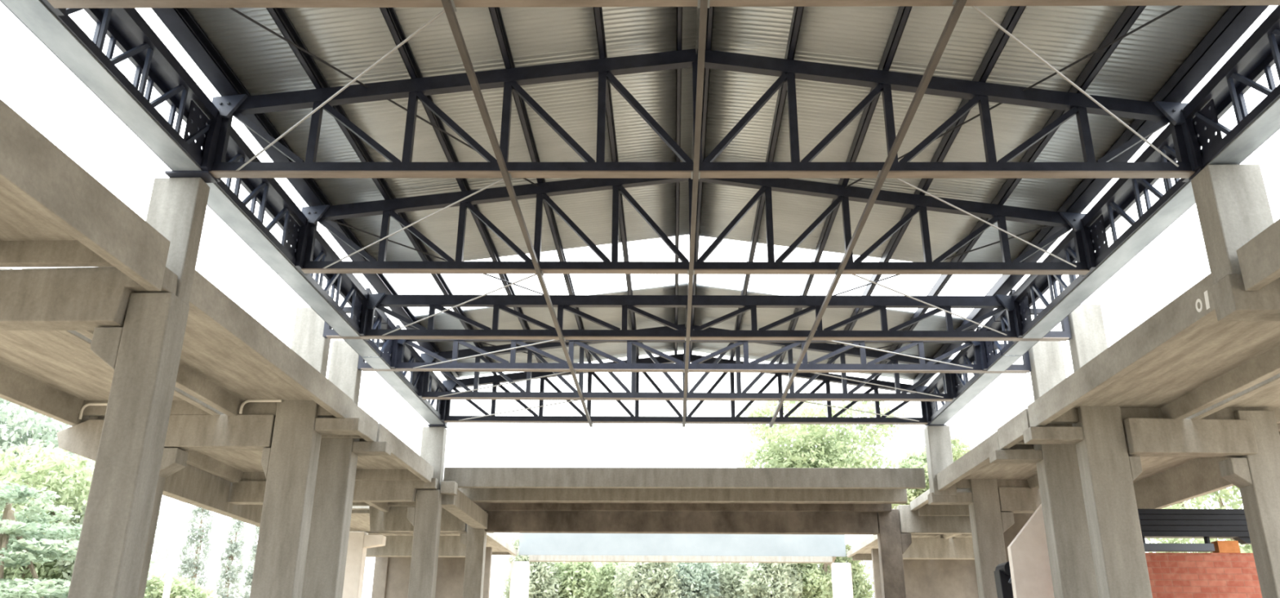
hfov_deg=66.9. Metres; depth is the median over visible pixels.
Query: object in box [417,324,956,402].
roof truss
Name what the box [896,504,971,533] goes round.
cross beam
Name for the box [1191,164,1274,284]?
column
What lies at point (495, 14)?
purlin
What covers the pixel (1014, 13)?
purlin
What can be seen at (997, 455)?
bracket
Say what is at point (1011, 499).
cross beam
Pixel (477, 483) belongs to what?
beam
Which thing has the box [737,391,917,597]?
broadleaf tree
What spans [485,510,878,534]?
cross beam
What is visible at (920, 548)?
cross beam
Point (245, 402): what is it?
pipe
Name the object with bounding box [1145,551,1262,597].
brick wall
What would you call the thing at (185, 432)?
cross beam
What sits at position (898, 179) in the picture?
rod
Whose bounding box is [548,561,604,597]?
broadleaf tree
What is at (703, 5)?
bar
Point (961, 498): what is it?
bracket
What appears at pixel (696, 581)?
broadleaf tree
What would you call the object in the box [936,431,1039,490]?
floor slab
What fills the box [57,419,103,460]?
cross beam
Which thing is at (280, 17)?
purlin
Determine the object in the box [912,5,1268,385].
purlin
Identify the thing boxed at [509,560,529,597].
concrete column
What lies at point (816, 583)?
broadleaf tree
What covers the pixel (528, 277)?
rod
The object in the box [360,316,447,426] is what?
girder
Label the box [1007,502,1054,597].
panel
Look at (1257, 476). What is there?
concrete column
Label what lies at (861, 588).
broadleaf tree
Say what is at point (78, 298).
cross beam
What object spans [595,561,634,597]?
broadleaf tree
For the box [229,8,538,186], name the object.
rod
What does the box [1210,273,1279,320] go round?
bracket
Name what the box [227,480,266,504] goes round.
cross beam
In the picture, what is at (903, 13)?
purlin
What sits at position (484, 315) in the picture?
sheeting
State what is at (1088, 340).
column
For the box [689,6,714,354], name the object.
purlin
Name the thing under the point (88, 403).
pipe
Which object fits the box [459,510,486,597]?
concrete column
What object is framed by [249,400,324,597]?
concrete column
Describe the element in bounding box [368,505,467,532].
cross beam
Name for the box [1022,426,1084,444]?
bracket
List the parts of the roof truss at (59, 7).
plate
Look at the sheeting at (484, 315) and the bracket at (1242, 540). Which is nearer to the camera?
the bracket at (1242, 540)
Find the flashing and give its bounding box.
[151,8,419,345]
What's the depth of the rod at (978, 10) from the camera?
10.02 m
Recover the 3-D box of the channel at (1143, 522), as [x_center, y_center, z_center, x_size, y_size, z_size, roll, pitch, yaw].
[10.517,4.439,19.154,3.360,0.100,0.300,0,-21,2]
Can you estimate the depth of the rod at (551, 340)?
19.05 m
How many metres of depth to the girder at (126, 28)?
11.64 m
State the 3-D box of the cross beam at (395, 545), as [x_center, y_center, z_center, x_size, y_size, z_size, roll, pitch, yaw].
[-7.962,8.828,34.574,4.200,0.700,0.400,0,-21,2]
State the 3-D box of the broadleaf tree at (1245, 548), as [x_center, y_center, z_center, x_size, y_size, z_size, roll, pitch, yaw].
[23.586,9.917,38.160,7.776,11.869,10.342,18,-27,-38]
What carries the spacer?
on the channel at (1164, 547)
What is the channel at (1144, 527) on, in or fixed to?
on the channel at (1147, 534)
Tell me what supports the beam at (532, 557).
on the concrete column at (842, 575)
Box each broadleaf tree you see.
[0,397,182,579]
[0,437,95,588]
[52,497,86,588]
[143,572,222,597]
[500,534,564,597]
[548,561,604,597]
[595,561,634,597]
[611,561,683,597]
[671,561,721,597]
[706,562,751,597]
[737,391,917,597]
[737,562,804,597]
[791,562,833,597]
[818,543,874,597]
[893,433,973,508]
[1144,484,1253,552]
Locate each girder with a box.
[0,0,387,356]
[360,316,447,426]
[924,315,1022,426]
[994,5,1279,355]
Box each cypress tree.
[172,504,214,587]
[213,517,248,597]
[238,525,259,597]
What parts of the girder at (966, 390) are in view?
plate, bolted plate, post, post, plate, bolted plate, post, post, plate, plate, plate, bolted plate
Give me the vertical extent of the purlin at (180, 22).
0.170 m
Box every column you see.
[67,177,209,597]
[136,447,188,597]
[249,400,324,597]
[291,306,332,377]
[301,437,359,597]
[328,339,361,404]
[342,530,386,597]
[406,426,446,597]
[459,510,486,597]
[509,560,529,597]
[831,562,853,597]
[877,508,911,597]
[924,425,956,494]
[966,478,1014,597]
[1028,341,1066,400]
[1033,444,1098,597]
[1067,303,1107,372]
[1072,405,1152,597]
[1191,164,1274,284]
[1218,409,1279,597]
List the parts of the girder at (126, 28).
post, post, post, post, post, post, post, post, bolted plate, post, plate, post, post, post, post, post, bolted plate, plate, post, post, post, post, post, bolted plate, plate, post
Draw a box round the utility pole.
[162,500,185,597]
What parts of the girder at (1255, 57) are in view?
post, plate, bolted plate, post, post, post, post, post, plate, bolted plate, post, post, post, plate, post, post, plate, bolted plate, post, post, post, post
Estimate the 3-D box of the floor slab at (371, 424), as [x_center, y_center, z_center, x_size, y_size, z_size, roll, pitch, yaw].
[-6.414,2.413,18.892,2.110,0.430,1.720,0,-21,2]
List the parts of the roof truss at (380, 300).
bracket post, bracket arm, plate, post, post, post, post, post, post, post, post, post, post, post, plate, bracket arm, bracket post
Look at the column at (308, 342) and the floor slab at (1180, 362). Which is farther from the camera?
the column at (308, 342)
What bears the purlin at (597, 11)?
on the roof truss at (980, 93)
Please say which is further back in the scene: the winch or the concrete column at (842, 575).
the concrete column at (842, 575)
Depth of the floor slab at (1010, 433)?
18.31 m
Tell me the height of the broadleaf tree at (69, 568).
6.711 m
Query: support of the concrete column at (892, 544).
on the floor
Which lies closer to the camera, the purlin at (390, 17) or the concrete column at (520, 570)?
the purlin at (390, 17)
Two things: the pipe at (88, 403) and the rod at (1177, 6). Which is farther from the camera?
the pipe at (88, 403)
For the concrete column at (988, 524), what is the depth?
23.31 m
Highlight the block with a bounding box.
[1210,540,1240,552]
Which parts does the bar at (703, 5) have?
clip plate, clip plate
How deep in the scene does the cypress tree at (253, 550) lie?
44.78 m
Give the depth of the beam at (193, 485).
23.05 m
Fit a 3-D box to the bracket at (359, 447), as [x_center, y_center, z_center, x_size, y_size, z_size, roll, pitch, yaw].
[-5.423,3.027,19.595,0.680,0.210,0.410,0,-21,2]
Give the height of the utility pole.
10.200 m
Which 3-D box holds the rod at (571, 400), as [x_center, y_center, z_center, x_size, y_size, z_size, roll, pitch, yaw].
[-2.989,2.688,23.344,4.053,0.026,0.024,-13,-24,32]
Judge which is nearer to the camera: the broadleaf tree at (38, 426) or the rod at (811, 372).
the rod at (811, 372)
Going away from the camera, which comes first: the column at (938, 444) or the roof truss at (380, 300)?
the roof truss at (380, 300)
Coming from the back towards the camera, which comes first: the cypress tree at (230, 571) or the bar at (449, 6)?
the cypress tree at (230, 571)
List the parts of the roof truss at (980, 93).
plate, post, post, post, post, post, post, post, post, post, post, post, plate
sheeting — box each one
[186,6,697,261]
[414,283,686,377]
[684,283,964,380]
[691,5,1231,262]
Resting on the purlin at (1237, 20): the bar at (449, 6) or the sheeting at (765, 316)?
the sheeting at (765, 316)
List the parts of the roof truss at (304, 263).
plate, post, post, post, post, post, post, post, post, post, post, post, plate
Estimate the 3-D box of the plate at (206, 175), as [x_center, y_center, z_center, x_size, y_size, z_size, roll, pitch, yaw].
[-5.593,-1.522,12.076,0.540,0.030,0.270,0,-21,2]
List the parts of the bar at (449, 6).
clip plate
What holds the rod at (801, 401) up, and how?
attached to the roof truss at (424, 393)
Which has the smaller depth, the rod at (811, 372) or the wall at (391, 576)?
the rod at (811, 372)
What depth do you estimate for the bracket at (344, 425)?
17.54 m
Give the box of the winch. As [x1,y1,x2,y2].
[994,560,1013,597]
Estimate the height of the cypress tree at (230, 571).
9.971 m
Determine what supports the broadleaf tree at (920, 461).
on the floor
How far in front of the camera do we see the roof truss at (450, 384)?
24.37 m
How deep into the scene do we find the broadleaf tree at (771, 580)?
56.59 m
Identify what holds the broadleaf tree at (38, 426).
on the floor
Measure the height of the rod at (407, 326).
0.460 m
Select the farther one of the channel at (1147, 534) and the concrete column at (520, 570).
the concrete column at (520, 570)
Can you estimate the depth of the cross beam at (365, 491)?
23.94 m
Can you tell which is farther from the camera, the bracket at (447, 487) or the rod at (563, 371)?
the bracket at (447, 487)
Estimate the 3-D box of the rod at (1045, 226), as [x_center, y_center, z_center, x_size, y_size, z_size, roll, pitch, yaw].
[5.093,-0.565,17.734,0.027,0.526,6.370,13,-24,-29]
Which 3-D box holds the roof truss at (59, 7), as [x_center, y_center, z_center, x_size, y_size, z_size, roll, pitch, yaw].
[0.616,-3.557,9.143,12.303,1.804,0.401,0,-21,1]
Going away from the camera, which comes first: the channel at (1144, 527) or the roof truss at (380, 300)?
the roof truss at (380, 300)
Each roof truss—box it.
[42,0,1279,15]
[200,48,1203,182]
[294,177,1096,276]
[322,288,1071,342]
[357,324,1031,373]
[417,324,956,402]
[440,353,931,425]
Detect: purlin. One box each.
[151,8,459,379]
[266,8,497,374]
[379,7,542,362]
[488,7,592,362]
[593,7,639,358]
[674,6,682,354]
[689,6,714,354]
[729,6,804,359]
[776,6,911,363]
[826,5,1026,373]
[872,5,1146,379]
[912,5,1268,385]
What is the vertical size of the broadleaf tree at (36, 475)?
8.418 m
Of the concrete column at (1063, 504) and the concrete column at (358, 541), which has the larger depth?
the concrete column at (358, 541)
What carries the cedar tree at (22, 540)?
on the floor
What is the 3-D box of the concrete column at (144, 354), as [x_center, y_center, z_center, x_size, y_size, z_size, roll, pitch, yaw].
[-5.865,1.872,10.808,0.850,7.220,0.510,0,-21,2]
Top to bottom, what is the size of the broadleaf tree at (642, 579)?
8.500 m
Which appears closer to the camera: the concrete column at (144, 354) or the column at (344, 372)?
the concrete column at (144, 354)
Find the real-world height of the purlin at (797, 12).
0.170 m
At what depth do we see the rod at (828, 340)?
18.88 m
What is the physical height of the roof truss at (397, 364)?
0.950 m
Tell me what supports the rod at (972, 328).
attached to the roof truss at (424, 393)
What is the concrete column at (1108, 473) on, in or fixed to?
on the floor
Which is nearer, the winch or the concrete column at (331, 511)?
the concrete column at (331, 511)
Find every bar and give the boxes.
[440,0,593,426]
[681,0,710,426]
[768,0,967,426]
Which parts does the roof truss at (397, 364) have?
bracket post, bracket arm, plate, post, post, post, post, post, post, post, post, post, post, post, plate, bracket arm, bracket post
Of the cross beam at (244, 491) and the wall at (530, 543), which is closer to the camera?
the cross beam at (244, 491)
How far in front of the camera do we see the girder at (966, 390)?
21.29 m
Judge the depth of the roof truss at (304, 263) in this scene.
15.09 m
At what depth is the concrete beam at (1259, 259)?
10.61 m
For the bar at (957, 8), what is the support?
attached to the roof truss at (304, 263)
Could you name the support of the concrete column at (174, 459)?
on the floor
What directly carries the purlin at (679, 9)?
on the roof truss at (980, 93)
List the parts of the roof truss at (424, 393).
plate, post, post, post, post, post, post, post, post, post, post, post, plate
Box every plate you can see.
[164,170,217,182]
[427,423,448,427]
[1188,168,1203,181]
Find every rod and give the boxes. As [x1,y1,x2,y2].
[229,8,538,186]
[235,9,444,170]
[322,178,503,268]
[330,219,543,294]
[382,273,537,335]
[407,325,567,361]
[413,339,557,368]
[437,371,569,396]
[458,400,577,420]
[800,400,919,421]
[807,328,973,363]
[811,372,943,397]
[828,340,973,368]
[832,225,1049,295]
[844,5,1182,188]
[852,274,1006,335]
[894,177,1076,266]
[972,6,1178,166]
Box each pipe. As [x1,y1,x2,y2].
[78,402,107,418]
[239,399,282,413]
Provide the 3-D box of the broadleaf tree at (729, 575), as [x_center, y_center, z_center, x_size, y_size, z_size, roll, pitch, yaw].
[5.232,19.766,59.799,4.258,8.419,4.959,-1,-21,4]
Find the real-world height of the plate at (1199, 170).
0.030 m
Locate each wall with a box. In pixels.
[371,546,492,597]
[518,532,846,556]
[871,547,978,597]
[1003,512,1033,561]
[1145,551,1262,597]
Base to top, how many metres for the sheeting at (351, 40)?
0.786 m
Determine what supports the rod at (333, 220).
attached to the roof truss at (304, 263)
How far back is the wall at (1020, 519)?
25.95 m
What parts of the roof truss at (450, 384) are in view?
plate, post, post, post, post, post, post, post, post, post, post, post, plate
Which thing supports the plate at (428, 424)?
on the concrete column at (425, 517)
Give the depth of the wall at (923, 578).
36.32 m
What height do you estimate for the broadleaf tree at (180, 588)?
5.166 m
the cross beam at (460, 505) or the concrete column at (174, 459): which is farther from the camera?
the cross beam at (460, 505)
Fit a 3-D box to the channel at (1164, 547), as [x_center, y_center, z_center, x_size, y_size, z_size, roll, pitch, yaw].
[10.008,4.870,18.987,2.350,0.140,0.220,0,-21,2]
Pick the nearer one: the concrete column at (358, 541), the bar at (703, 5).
the bar at (703, 5)
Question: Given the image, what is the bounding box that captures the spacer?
[1203,536,1210,542]
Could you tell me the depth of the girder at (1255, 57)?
12.83 m
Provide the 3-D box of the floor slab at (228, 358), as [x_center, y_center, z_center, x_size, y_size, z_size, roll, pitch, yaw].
[-6.525,0.941,14.981,2.150,0.430,6.480,0,-21,2]
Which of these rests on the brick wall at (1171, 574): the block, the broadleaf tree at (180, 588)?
the block
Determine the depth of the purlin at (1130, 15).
13.07 m
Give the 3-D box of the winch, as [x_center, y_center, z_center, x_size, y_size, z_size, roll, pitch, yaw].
[8.191,6.266,21.351,0.554,0.914,0.728,0,-21,2]
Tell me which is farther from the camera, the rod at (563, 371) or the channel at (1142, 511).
the rod at (563, 371)
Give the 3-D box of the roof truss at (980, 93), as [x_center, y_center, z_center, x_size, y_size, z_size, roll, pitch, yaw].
[0.722,-2.374,12.286,12.303,1.804,0.401,0,-21,1]
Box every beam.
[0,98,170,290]
[0,266,177,330]
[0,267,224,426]
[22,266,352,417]
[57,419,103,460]
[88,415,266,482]
[162,462,262,526]
[164,413,275,450]
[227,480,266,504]
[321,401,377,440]
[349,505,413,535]
[352,477,438,502]
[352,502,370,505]
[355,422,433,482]
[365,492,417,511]
[365,535,466,556]
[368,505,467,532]
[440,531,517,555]
[441,488,488,528]
[443,466,925,502]
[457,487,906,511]
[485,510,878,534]
[528,554,832,562]
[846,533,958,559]
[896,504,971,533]
[902,537,974,559]
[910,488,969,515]
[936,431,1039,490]
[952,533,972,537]
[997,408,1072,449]
[997,486,1041,512]
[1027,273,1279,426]
[1122,417,1258,457]
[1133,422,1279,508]
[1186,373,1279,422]
[1236,218,1279,290]
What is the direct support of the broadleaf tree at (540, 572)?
on the floor
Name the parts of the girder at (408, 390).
bolted plate, plate, plate, post, bolted plate, post, bolted plate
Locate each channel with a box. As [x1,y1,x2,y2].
[1137,508,1244,514]
[1138,513,1245,519]
[1139,519,1247,525]
[1140,524,1248,530]
[1141,530,1249,537]
[1143,542,1214,551]
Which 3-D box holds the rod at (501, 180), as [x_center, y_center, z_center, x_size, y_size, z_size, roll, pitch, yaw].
[-3.316,-0.986,13.583,4.577,0.026,0.025,-18,-27,40]
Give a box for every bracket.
[314,417,365,435]
[351,440,391,455]
[440,480,457,494]
[927,491,973,504]
[988,449,1043,462]
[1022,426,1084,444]
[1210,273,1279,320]
[1232,536,1251,543]
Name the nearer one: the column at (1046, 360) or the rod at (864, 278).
the rod at (864, 278)
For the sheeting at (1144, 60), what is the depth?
13.31 m
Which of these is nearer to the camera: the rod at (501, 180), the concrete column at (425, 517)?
the rod at (501, 180)
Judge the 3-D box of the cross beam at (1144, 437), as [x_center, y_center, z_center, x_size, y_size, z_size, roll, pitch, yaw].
[9.604,2.432,16.989,2.110,0.630,0.400,0,-21,2]
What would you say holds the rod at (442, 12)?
attached to the roof truss at (980, 93)
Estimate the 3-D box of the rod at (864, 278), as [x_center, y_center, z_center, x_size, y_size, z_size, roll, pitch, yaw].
[4.936,0.114,16.334,4.666,0.024,0.026,17,-26,-37]
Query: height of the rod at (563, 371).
0.026 m
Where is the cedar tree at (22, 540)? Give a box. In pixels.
[0,480,82,597]
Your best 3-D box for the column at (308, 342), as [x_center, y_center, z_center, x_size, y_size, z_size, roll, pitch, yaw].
[-6.230,1.020,18.266,0.630,1.740,0.300,0,-21,2]
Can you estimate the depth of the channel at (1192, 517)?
19.04 m

